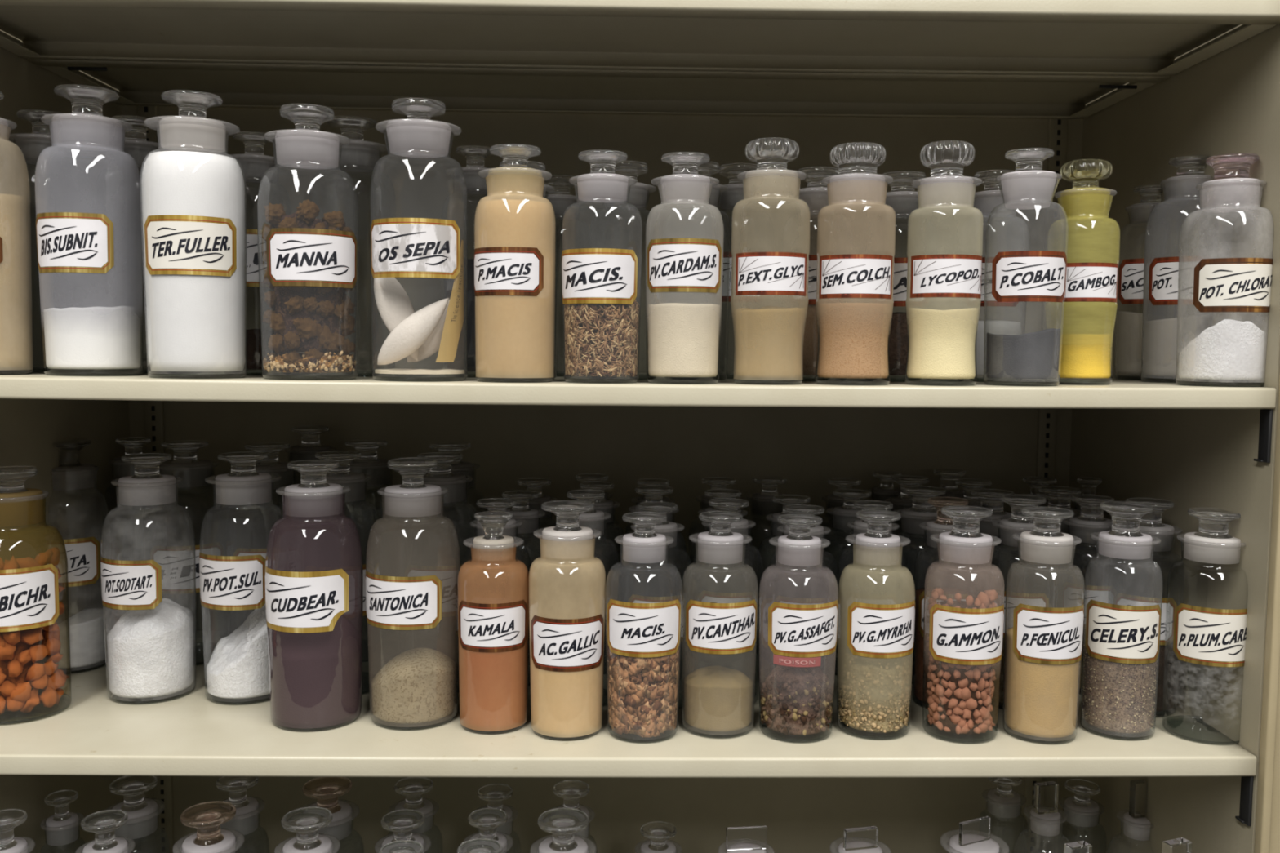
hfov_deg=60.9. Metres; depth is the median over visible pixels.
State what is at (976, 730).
pebble
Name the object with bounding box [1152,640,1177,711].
powder
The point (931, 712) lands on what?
pebble
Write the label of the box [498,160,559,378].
apothecary jar
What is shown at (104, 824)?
apothecary jar
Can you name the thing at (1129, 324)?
powder
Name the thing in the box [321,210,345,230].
lump
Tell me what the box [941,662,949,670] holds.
pebble
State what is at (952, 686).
pebble
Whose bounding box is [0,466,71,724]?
apothecary jar
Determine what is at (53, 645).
lump
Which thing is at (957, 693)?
pebble
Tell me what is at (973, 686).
pebble
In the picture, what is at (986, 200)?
apothecary jar
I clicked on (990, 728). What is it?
pebble
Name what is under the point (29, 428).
panel
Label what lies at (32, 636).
lump
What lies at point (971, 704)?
pebble
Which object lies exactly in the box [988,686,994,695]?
pebble
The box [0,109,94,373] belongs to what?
apothecary jar
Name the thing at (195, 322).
powder
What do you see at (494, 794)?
apothecary jar
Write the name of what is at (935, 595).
pebble
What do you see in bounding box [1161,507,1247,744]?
apothecary jar
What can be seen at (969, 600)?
pebble
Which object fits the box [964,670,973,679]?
pebble
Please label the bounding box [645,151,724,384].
apothecary jar
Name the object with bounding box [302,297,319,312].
lump
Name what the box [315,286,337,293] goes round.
lump
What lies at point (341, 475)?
apothecary jar
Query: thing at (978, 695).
pebble
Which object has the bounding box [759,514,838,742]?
apothecary jar
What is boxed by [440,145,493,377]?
apothecary jar
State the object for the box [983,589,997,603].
pebble
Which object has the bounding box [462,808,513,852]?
apothecary jar
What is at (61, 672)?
lump
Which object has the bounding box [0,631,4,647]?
lump
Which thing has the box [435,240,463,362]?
paper slip
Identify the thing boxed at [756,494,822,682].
apothecary jar
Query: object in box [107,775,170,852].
apothecary jar
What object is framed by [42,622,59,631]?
lump
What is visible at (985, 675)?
pebble
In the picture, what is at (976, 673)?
pebble
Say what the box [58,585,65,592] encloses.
lump
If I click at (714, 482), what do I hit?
apothecary jar
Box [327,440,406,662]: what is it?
apothecary jar
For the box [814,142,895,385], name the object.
apothecary jar
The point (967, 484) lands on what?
apothecary jar
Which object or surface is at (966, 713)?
pebble
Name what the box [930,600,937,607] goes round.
pebble
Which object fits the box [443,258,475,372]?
powder
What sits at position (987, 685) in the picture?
pebble
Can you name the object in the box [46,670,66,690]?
lump
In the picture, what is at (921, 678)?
orange granule
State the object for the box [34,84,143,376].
apothecary jar
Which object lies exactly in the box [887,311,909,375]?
brown granule
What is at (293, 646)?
powder
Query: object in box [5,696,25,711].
lump
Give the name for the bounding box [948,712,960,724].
pebble
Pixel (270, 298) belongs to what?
lump
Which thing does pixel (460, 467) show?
apothecary jar
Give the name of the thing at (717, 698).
powder
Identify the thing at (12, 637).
lump
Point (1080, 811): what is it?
apothecary jar
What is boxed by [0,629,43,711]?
debris
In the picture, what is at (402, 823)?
apothecary jar
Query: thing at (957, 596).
pebble
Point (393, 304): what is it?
cuttlebone
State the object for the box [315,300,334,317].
lump
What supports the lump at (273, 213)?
in the apothecary jar at (296, 256)
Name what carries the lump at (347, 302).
on the lump at (347, 329)
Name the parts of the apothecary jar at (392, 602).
label panel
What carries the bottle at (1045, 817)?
on the metal shelf
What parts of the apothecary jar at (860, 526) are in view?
label panel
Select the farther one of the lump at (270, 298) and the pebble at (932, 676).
the pebble at (932, 676)
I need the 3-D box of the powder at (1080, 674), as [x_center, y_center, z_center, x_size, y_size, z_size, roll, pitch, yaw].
[0.485,0.229,1.182,0.062,0.099,0.062,0,4,-1]
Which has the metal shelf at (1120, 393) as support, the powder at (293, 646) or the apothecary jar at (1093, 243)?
the apothecary jar at (1093, 243)
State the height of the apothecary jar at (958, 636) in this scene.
0.216 m
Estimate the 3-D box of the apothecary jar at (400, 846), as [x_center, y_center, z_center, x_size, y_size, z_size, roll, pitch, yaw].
[-0.224,0.510,1.026,0.060,0.230,0.060,1,4,12]
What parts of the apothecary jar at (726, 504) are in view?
label panel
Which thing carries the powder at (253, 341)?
in the apothecary jar at (254, 162)
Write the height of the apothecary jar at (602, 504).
0.212 m
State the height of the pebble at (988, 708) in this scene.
0.012 m
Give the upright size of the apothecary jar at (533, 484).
0.211 m
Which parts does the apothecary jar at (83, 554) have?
label panel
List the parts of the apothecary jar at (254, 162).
label panel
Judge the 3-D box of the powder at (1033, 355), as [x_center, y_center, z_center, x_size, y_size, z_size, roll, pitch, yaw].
[0.352,-0.067,1.002,0.064,0.046,0.064,0,4,-9]
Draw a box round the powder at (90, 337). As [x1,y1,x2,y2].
[43,306,140,368]
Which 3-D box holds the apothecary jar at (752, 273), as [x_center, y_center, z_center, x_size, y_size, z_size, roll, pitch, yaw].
[0.118,-0.149,0.990,0.071,0.220,0.071,1,4,3]
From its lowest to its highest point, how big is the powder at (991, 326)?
0.056 m
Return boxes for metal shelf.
[0,0,1279,75]
[0,366,1275,408]
[0,630,1256,777]
[26,58,1169,119]
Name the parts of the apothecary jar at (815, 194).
label panel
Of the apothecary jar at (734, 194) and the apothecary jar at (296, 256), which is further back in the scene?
the apothecary jar at (734, 194)
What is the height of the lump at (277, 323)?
0.022 m
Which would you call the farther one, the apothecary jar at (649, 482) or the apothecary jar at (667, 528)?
the apothecary jar at (649, 482)
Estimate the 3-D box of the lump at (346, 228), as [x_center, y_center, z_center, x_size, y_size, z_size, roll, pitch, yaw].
[-0.270,-0.173,0.995,0.020,0.019,0.020,-1,5,-25]
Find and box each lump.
[0,557,4,569]
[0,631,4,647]
[0,640,16,661]
[0,667,6,684]
[0,680,16,697]
[0,695,5,715]
[2,630,22,645]
[3,555,18,569]
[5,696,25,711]
[6,655,23,676]
[9,681,31,702]
[15,556,41,568]
[16,648,31,666]
[20,627,43,644]
[20,688,39,713]
[25,662,45,681]
[29,644,48,662]
[29,674,48,688]
[35,549,53,565]
[38,686,57,707]
[41,630,60,644]
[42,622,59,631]
[43,622,59,641]
[43,648,62,663]
[43,660,58,675]
[44,638,60,655]
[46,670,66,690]
[48,547,60,566]
[54,668,69,678]
[55,688,64,705]
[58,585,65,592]
[58,601,64,615]
[261,223,273,240]
[262,250,266,262]
[262,269,274,289]
[262,309,275,325]
[263,202,286,226]
[264,290,276,308]
[266,351,278,362]
[267,332,286,354]
[270,312,285,335]
[278,217,299,227]
[283,350,302,364]
[284,285,303,292]
[284,295,305,315]
[284,331,301,351]
[293,317,324,340]
[296,199,319,225]
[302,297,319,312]
[304,347,323,367]
[314,222,325,229]
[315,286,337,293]
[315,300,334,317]
[318,324,346,356]
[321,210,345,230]
[331,352,347,373]
[333,302,348,321]
[340,320,355,337]
[341,293,355,314]
[341,338,355,355]
[342,226,354,233]
[342,284,356,292]
[344,313,355,324]
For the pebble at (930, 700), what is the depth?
1.04 m
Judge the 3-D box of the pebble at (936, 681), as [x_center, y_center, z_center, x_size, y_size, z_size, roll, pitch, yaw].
[0.282,0.242,1.035,0.007,0.009,0.009,1,4,5]
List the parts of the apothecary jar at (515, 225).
label panel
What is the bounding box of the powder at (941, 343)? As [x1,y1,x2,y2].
[906,307,976,378]
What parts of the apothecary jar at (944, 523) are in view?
label panel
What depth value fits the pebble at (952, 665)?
1.02 m
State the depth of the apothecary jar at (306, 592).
1.03 m
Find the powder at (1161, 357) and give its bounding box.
[1143,314,1211,376]
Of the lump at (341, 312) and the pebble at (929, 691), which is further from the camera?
the pebble at (929, 691)
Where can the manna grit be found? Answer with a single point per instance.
(332, 363)
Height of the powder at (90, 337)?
0.058 m
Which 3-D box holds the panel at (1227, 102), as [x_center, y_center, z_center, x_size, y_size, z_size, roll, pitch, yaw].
[0.569,0.069,1.188,0.022,1.480,0.431,0,4,-1]
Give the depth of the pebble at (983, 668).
1.02 m
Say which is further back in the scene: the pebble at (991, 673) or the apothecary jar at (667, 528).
the apothecary jar at (667, 528)
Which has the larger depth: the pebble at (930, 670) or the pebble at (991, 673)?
the pebble at (930, 670)
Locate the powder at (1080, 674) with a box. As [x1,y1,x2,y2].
[1057,590,1085,688]
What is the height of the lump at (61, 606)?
0.018 m
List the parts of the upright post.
post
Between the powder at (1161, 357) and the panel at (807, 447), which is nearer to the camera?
the powder at (1161, 357)
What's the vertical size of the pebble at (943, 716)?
0.006 m
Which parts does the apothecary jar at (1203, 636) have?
label panel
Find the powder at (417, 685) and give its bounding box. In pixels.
[371,648,456,723]
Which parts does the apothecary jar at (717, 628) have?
label panel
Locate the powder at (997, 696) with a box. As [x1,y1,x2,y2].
[991,603,1052,703]
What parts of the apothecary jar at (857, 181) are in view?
label panel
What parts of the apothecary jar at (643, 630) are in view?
label panel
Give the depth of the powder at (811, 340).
1.07 m
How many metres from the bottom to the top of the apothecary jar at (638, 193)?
0.214 m
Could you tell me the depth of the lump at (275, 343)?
0.97 m
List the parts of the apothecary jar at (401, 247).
label panel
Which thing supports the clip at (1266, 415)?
attached to the panel at (1227, 102)
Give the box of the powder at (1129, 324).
[1115,311,1166,374]
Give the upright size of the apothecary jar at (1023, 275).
0.212 m
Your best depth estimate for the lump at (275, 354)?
0.98 m
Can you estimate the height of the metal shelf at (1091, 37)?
0.021 m
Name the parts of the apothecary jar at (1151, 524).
label panel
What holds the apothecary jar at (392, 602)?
on the metal shelf at (191, 734)
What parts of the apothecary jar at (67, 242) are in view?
label panel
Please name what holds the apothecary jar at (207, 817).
on the metal shelf
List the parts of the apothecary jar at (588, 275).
label panel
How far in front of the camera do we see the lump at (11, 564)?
1.04 m
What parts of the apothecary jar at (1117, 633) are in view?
label panel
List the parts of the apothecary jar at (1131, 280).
label panel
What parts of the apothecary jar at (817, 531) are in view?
label panel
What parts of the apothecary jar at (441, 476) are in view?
label panel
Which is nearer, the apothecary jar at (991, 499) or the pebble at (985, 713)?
the pebble at (985, 713)
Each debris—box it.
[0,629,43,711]
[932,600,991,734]
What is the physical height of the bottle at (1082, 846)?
0.224 m
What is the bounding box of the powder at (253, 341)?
[243,328,289,369]
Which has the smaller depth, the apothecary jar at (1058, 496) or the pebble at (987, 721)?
the pebble at (987, 721)
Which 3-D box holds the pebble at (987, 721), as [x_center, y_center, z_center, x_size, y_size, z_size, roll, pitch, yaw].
[0.327,0.280,1.028,0.010,0.010,0.012,-1,5,-22]
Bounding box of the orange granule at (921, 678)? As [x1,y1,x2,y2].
[914,586,974,703]
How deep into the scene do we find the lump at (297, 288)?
0.96 m
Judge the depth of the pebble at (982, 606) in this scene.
1.01 m
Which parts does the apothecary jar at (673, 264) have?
label panel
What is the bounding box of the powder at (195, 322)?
[142,151,244,371]
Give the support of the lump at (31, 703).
in the apothecary jar at (29, 596)
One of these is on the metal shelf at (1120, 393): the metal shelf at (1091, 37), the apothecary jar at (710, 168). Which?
the apothecary jar at (710, 168)
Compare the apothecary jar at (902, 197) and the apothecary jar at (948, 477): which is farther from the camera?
the apothecary jar at (948, 477)
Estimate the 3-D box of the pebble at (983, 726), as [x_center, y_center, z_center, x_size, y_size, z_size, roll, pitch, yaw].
[0.323,0.283,1.028,0.014,0.011,0.010,-4,6,-44]
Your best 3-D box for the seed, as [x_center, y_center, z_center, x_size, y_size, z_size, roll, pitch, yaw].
[0.463,0.246,1.052,0.064,0.083,0.064,-2,5,-30]
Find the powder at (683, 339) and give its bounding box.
[647,302,719,377]
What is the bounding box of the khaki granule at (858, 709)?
[838,653,909,733]
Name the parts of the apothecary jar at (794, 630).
label panel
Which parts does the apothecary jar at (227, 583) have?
label panel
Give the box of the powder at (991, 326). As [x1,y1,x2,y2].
[974,319,1022,375]
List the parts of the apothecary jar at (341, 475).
label panel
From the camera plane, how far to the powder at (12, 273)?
0.98 m
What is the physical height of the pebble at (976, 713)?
0.010 m
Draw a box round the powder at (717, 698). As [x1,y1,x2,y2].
[684,666,752,731]
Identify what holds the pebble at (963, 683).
on the pebble at (966, 694)
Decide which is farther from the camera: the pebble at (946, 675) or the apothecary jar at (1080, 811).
the apothecary jar at (1080, 811)
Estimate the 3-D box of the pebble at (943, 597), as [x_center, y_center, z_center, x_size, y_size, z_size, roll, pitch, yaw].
[0.285,0.161,1.023,0.007,0.006,0.008,1,4,3]
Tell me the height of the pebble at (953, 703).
0.010 m
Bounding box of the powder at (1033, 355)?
[986,328,1060,379]
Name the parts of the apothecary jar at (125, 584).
label panel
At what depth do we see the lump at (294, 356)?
0.96 m
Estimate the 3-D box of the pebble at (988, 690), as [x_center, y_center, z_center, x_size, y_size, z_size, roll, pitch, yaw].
[0.326,0.248,1.030,0.013,0.012,0.015,1,4,4]
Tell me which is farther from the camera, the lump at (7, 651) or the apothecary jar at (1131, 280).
the apothecary jar at (1131, 280)
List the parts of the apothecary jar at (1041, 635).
label panel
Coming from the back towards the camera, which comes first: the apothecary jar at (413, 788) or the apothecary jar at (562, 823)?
the apothecary jar at (413, 788)
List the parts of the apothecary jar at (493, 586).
label panel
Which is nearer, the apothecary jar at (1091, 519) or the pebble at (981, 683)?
the pebble at (981, 683)
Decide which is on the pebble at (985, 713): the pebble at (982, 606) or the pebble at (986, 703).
the pebble at (986, 703)
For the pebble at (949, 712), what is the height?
0.007 m
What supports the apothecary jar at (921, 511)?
on the metal shelf at (191, 734)
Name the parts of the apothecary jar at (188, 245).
label panel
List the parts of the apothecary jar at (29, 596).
label panel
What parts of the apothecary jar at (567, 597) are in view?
label panel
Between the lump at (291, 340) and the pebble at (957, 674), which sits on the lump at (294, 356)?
the lump at (291, 340)
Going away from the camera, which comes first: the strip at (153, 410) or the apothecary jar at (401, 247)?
the apothecary jar at (401, 247)
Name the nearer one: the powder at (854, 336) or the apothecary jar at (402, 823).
the powder at (854, 336)
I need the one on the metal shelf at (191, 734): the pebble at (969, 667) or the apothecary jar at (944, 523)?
the apothecary jar at (944, 523)
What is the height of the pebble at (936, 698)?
0.012 m
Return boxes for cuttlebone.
[373,277,418,360]
[377,297,448,364]
[406,299,449,362]
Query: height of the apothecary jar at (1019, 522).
0.216 m
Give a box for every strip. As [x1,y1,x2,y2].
[137,105,173,852]
[1022,118,1067,852]
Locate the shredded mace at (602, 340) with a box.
[564,298,639,377]
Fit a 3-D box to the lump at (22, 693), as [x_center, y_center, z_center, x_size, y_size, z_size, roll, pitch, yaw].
[-0.598,0.257,1.053,0.018,0.020,0.018,-1,5,-24]
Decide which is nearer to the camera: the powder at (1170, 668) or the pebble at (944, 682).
the pebble at (944, 682)
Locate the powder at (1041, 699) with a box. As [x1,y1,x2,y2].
[1004,626,1079,737]
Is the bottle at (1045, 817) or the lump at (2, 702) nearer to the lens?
the lump at (2, 702)
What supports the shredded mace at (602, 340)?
in the apothecary jar at (588, 275)
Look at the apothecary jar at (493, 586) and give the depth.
1.03 m
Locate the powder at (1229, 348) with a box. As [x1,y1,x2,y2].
[1178,319,1266,380]
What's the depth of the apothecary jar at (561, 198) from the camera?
1.16 m
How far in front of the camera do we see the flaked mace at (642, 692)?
1.01 m
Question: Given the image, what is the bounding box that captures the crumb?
[271,211,345,352]
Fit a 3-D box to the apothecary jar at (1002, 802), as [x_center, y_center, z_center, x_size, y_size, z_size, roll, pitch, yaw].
[0.432,0.513,1.301,0.057,0.194,0.057,2,4,19]
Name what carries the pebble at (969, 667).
on the pebble at (969, 673)
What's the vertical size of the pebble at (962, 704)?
0.010 m
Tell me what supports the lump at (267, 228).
on the lump at (264, 258)
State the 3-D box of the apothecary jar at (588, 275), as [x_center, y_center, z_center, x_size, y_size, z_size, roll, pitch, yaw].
[-0.035,-0.143,0.988,0.073,0.206,0.073,2,4,17]
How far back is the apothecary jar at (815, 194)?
1.07 m
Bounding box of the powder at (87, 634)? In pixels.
[55,608,109,668]
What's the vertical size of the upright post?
1.480 m
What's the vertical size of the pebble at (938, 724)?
0.009 m
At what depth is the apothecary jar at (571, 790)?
1.15 m
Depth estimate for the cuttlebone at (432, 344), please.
1.01 m
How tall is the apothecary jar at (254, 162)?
0.239 m
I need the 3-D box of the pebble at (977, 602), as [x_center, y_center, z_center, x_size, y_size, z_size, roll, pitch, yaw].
[0.313,0.163,1.011,0.008,0.008,0.009,0,4,-13]
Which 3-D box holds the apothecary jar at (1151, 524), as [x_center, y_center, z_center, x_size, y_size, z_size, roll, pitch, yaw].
[0.516,0.182,1.113,0.071,0.214,0.071,3,5,25]
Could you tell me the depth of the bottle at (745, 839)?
1.05 m
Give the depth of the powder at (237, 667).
1.11 m
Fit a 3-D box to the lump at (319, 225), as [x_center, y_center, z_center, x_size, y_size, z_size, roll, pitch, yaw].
[-0.283,-0.173,0.964,0.013,0.016,0.012,3,5,26]
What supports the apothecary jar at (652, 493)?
on the metal shelf at (191, 734)
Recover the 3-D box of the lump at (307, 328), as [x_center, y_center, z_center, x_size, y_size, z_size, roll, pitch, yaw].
[-0.295,-0.087,0.974,0.028,0.025,0.025,0,4,-13]
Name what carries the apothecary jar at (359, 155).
on the metal shelf at (1120, 393)
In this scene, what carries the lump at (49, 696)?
in the apothecary jar at (29, 596)
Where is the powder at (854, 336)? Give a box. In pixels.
[817,302,889,378]
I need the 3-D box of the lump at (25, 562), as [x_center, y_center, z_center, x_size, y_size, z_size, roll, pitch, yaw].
[-0.589,0.137,1.052,0.027,0.023,0.016,-1,4,-17]
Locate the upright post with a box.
[1253,372,1279,852]
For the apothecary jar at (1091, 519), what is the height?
0.208 m
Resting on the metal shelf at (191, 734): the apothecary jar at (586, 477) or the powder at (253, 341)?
the apothecary jar at (586, 477)
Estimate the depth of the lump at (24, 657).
1.05 m
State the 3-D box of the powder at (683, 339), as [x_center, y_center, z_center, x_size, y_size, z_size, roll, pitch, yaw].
[0.040,-0.079,0.994,0.066,0.065,0.066,1,4,2]
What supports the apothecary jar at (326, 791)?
on the metal shelf
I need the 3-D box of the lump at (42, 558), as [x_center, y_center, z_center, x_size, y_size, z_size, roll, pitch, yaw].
[-0.584,0.130,1.064,0.015,0.018,0.016,1,4,1]
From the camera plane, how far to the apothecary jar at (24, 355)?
1.00 m
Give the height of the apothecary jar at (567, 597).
0.218 m
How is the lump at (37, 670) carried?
on the lump at (42, 682)
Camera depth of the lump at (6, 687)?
1.04 m
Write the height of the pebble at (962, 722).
0.011 m
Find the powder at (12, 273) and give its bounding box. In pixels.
[0,193,26,368]
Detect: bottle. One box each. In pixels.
[718,825,773,852]
[829,826,890,852]
[939,816,1009,852]
[1013,781,1070,852]
[1063,840,1092,852]
[1106,779,1152,852]
[1161,837,1191,852]
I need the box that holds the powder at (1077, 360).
[1057,343,1111,378]
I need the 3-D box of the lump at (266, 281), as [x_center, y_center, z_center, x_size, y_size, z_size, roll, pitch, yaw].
[-0.330,-0.133,0.981,0.018,0.020,0.017,-2,5,-33]
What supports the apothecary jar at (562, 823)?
on the metal shelf
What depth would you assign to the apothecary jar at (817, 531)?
1.10 m
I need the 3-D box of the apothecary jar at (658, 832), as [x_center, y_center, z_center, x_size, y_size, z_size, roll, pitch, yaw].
[0.019,0.527,1.193,0.058,0.177,0.058,3,5,33]
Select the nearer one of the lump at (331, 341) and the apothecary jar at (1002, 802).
the lump at (331, 341)
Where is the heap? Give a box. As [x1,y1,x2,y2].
[760,657,832,735]
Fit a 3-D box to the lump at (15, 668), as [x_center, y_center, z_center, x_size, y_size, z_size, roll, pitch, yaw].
[-0.603,0.231,1.050,0.013,0.019,0.019,-3,6,-43]
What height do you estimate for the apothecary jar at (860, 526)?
0.208 m
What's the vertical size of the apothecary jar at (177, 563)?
0.251 m
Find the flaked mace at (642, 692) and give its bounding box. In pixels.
[607,643,679,737]
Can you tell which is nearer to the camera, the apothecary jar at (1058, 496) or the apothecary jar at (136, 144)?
the apothecary jar at (136, 144)
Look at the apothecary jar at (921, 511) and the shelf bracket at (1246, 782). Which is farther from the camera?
the apothecary jar at (921, 511)
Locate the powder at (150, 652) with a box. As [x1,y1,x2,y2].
[106,598,193,697]
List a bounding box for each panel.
[0,29,140,852]
[121,105,1083,852]
[1054,24,1279,852]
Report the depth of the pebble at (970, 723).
1.02 m
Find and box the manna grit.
[262,350,356,373]
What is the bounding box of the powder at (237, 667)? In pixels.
[206,604,269,698]
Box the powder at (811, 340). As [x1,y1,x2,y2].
[784,294,848,374]
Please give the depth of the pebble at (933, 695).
1.04 m
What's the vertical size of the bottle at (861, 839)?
0.236 m
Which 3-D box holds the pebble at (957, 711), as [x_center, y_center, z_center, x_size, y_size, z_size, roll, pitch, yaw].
[0.300,0.266,1.023,0.014,0.011,0.010,0,4,-10]
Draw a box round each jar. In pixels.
[0,91,33,374]
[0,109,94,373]
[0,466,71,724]
[0,808,35,852]
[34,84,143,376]
[40,790,86,851]
[47,439,111,674]
[75,809,135,852]
[93,115,178,373]
[100,453,195,704]
[102,437,168,608]
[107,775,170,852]
[139,89,246,378]
[142,440,231,665]
[172,801,244,852]
[199,452,282,704]
[216,776,269,847]
[223,131,291,375]
[225,442,310,631]
[257,103,359,380]
[265,459,363,731]
[275,806,340,852]
[276,425,346,519]
[297,450,382,694]
[301,777,364,848]
[308,115,395,377]
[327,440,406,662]
[365,457,460,729]
[369,97,467,381]
[374,809,431,852]
[378,840,423,852]
[386,777,443,852]
[396,452,478,692]
[410,441,485,663]
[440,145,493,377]
[457,511,528,733]
[457,838,502,852]
[462,497,530,679]
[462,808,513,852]
[474,143,555,382]
[476,783,520,844]
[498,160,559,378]
[502,490,545,685]
[516,477,557,665]
[528,500,605,740]
[529,808,596,852]
[542,174,591,376]
[552,779,597,849]
[561,149,642,383]
[566,489,618,706]
[575,473,619,655]
[579,481,626,674]
[589,160,661,379]
[605,511,682,742]
[620,485,686,680]
[622,502,692,710]
[624,478,681,595]
[634,821,681,852]
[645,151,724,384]
[662,160,731,380]
[680,511,758,737]
[688,477,747,663]
[689,488,754,677]
[692,497,763,705]
[704,162,774,378]
[730,137,810,384]
[737,476,797,654]
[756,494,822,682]
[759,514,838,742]
[768,504,838,706]
[782,166,853,381]
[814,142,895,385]
[819,488,883,675]
[821,477,871,653]
[836,510,915,739]
[837,500,906,697]
[859,471,911,593]
[864,170,938,382]
[879,475,937,661]
[887,485,956,684]
[904,140,983,386]
[911,497,977,709]
[921,468,971,591]
[922,505,1004,743]
[942,478,999,589]
[955,488,1024,592]
[957,169,1029,382]
[978,777,1028,852]
[983,147,1068,386]
[986,494,1056,710]
[1002,506,1084,744]
[1009,476,1062,585]
[1023,486,1091,593]
[1044,158,1119,385]
[1053,779,1106,851]
[1055,494,1124,694]
[1066,476,1105,586]
[1080,501,1163,740]
[1107,497,1185,717]
[1113,184,1167,380]
[1141,155,1213,382]
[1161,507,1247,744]
[1175,153,1274,386]
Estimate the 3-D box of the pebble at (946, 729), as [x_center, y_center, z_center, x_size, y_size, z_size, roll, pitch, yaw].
[0.289,0.285,1.027,0.007,0.005,0.007,1,4,2]
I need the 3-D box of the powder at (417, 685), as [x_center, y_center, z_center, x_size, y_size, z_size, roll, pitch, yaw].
[-0.223,0.251,1.075,0.082,0.059,0.082,-1,4,-15]
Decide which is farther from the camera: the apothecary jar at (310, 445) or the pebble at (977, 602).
the apothecary jar at (310, 445)
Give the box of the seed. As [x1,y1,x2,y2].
[1081,640,1157,733]
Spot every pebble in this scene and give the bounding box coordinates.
[926,680,933,688]
[926,688,932,696]
[927,696,933,704]
[927,706,933,715]
[928,597,936,604]
[928,654,935,663]
[928,664,933,672]
[928,702,937,711]
[928,715,933,724]
[929,664,937,671]
[929,671,936,681]
[929,685,935,692]
[930,591,938,599]
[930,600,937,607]
[931,693,935,702]
[931,717,937,726]
[932,677,939,684]
[932,711,939,720]
[933,587,943,599]
[934,684,944,697]
[934,694,941,704]
[934,720,943,730]
[935,706,943,711]
[937,670,944,677]
[938,595,946,600]
[938,696,949,705]
[940,713,946,719]
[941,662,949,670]
[941,678,948,688]
[942,671,951,679]
[942,726,951,732]
[943,688,952,697]
[946,598,954,604]
[946,662,955,668]
[946,680,955,690]
[946,709,952,715]
[947,697,958,708]
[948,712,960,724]
[952,705,963,715]
[953,669,960,679]
[953,688,961,698]
[955,592,961,603]
[955,663,967,669]
[955,724,961,734]
[957,699,966,709]
[957,718,966,728]
[958,678,968,688]
[960,687,971,699]
[960,723,970,733]
[963,708,971,719]
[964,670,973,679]
[964,697,977,710]
[965,595,973,606]
[965,665,974,670]
[966,719,973,728]
[968,682,977,692]
[973,597,982,607]
[973,667,981,681]
[973,708,981,719]
[973,727,982,733]
[974,716,983,724]
[975,690,982,700]
[976,591,990,608]
[976,603,988,608]
[976,664,987,671]
[977,677,985,691]
[977,699,982,705]
[977,722,987,733]
[978,706,990,719]
[980,689,987,701]
[982,671,988,679]
[982,694,991,706]
[982,718,991,727]
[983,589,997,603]
[983,680,990,688]
[984,687,991,693]
[986,704,991,711]
[987,724,992,731]
[988,671,995,678]
[988,680,994,688]
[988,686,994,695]
[989,595,995,601]
[990,602,996,608]
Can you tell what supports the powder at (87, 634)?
in the apothecary jar at (83, 554)
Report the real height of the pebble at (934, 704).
0.009 m
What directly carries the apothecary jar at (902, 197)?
on the metal shelf at (1120, 393)
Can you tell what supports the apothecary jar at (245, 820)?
on the metal shelf
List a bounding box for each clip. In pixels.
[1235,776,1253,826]
[1253,408,1272,462]
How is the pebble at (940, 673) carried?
on the pebble at (939, 691)
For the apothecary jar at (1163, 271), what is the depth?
1.08 m
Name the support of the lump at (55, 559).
on the lump
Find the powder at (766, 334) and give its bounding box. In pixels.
[737,306,802,377]
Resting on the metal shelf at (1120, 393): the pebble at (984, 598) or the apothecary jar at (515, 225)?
the apothecary jar at (515, 225)
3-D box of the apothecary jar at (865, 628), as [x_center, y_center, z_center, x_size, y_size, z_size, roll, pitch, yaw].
[0.227,0.188,1.048,0.072,0.210,0.073,0,4,-6]
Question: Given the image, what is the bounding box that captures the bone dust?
[374,368,464,374]
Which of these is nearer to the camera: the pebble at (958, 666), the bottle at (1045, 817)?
the pebble at (958, 666)
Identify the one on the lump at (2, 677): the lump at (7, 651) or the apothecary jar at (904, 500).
the lump at (7, 651)

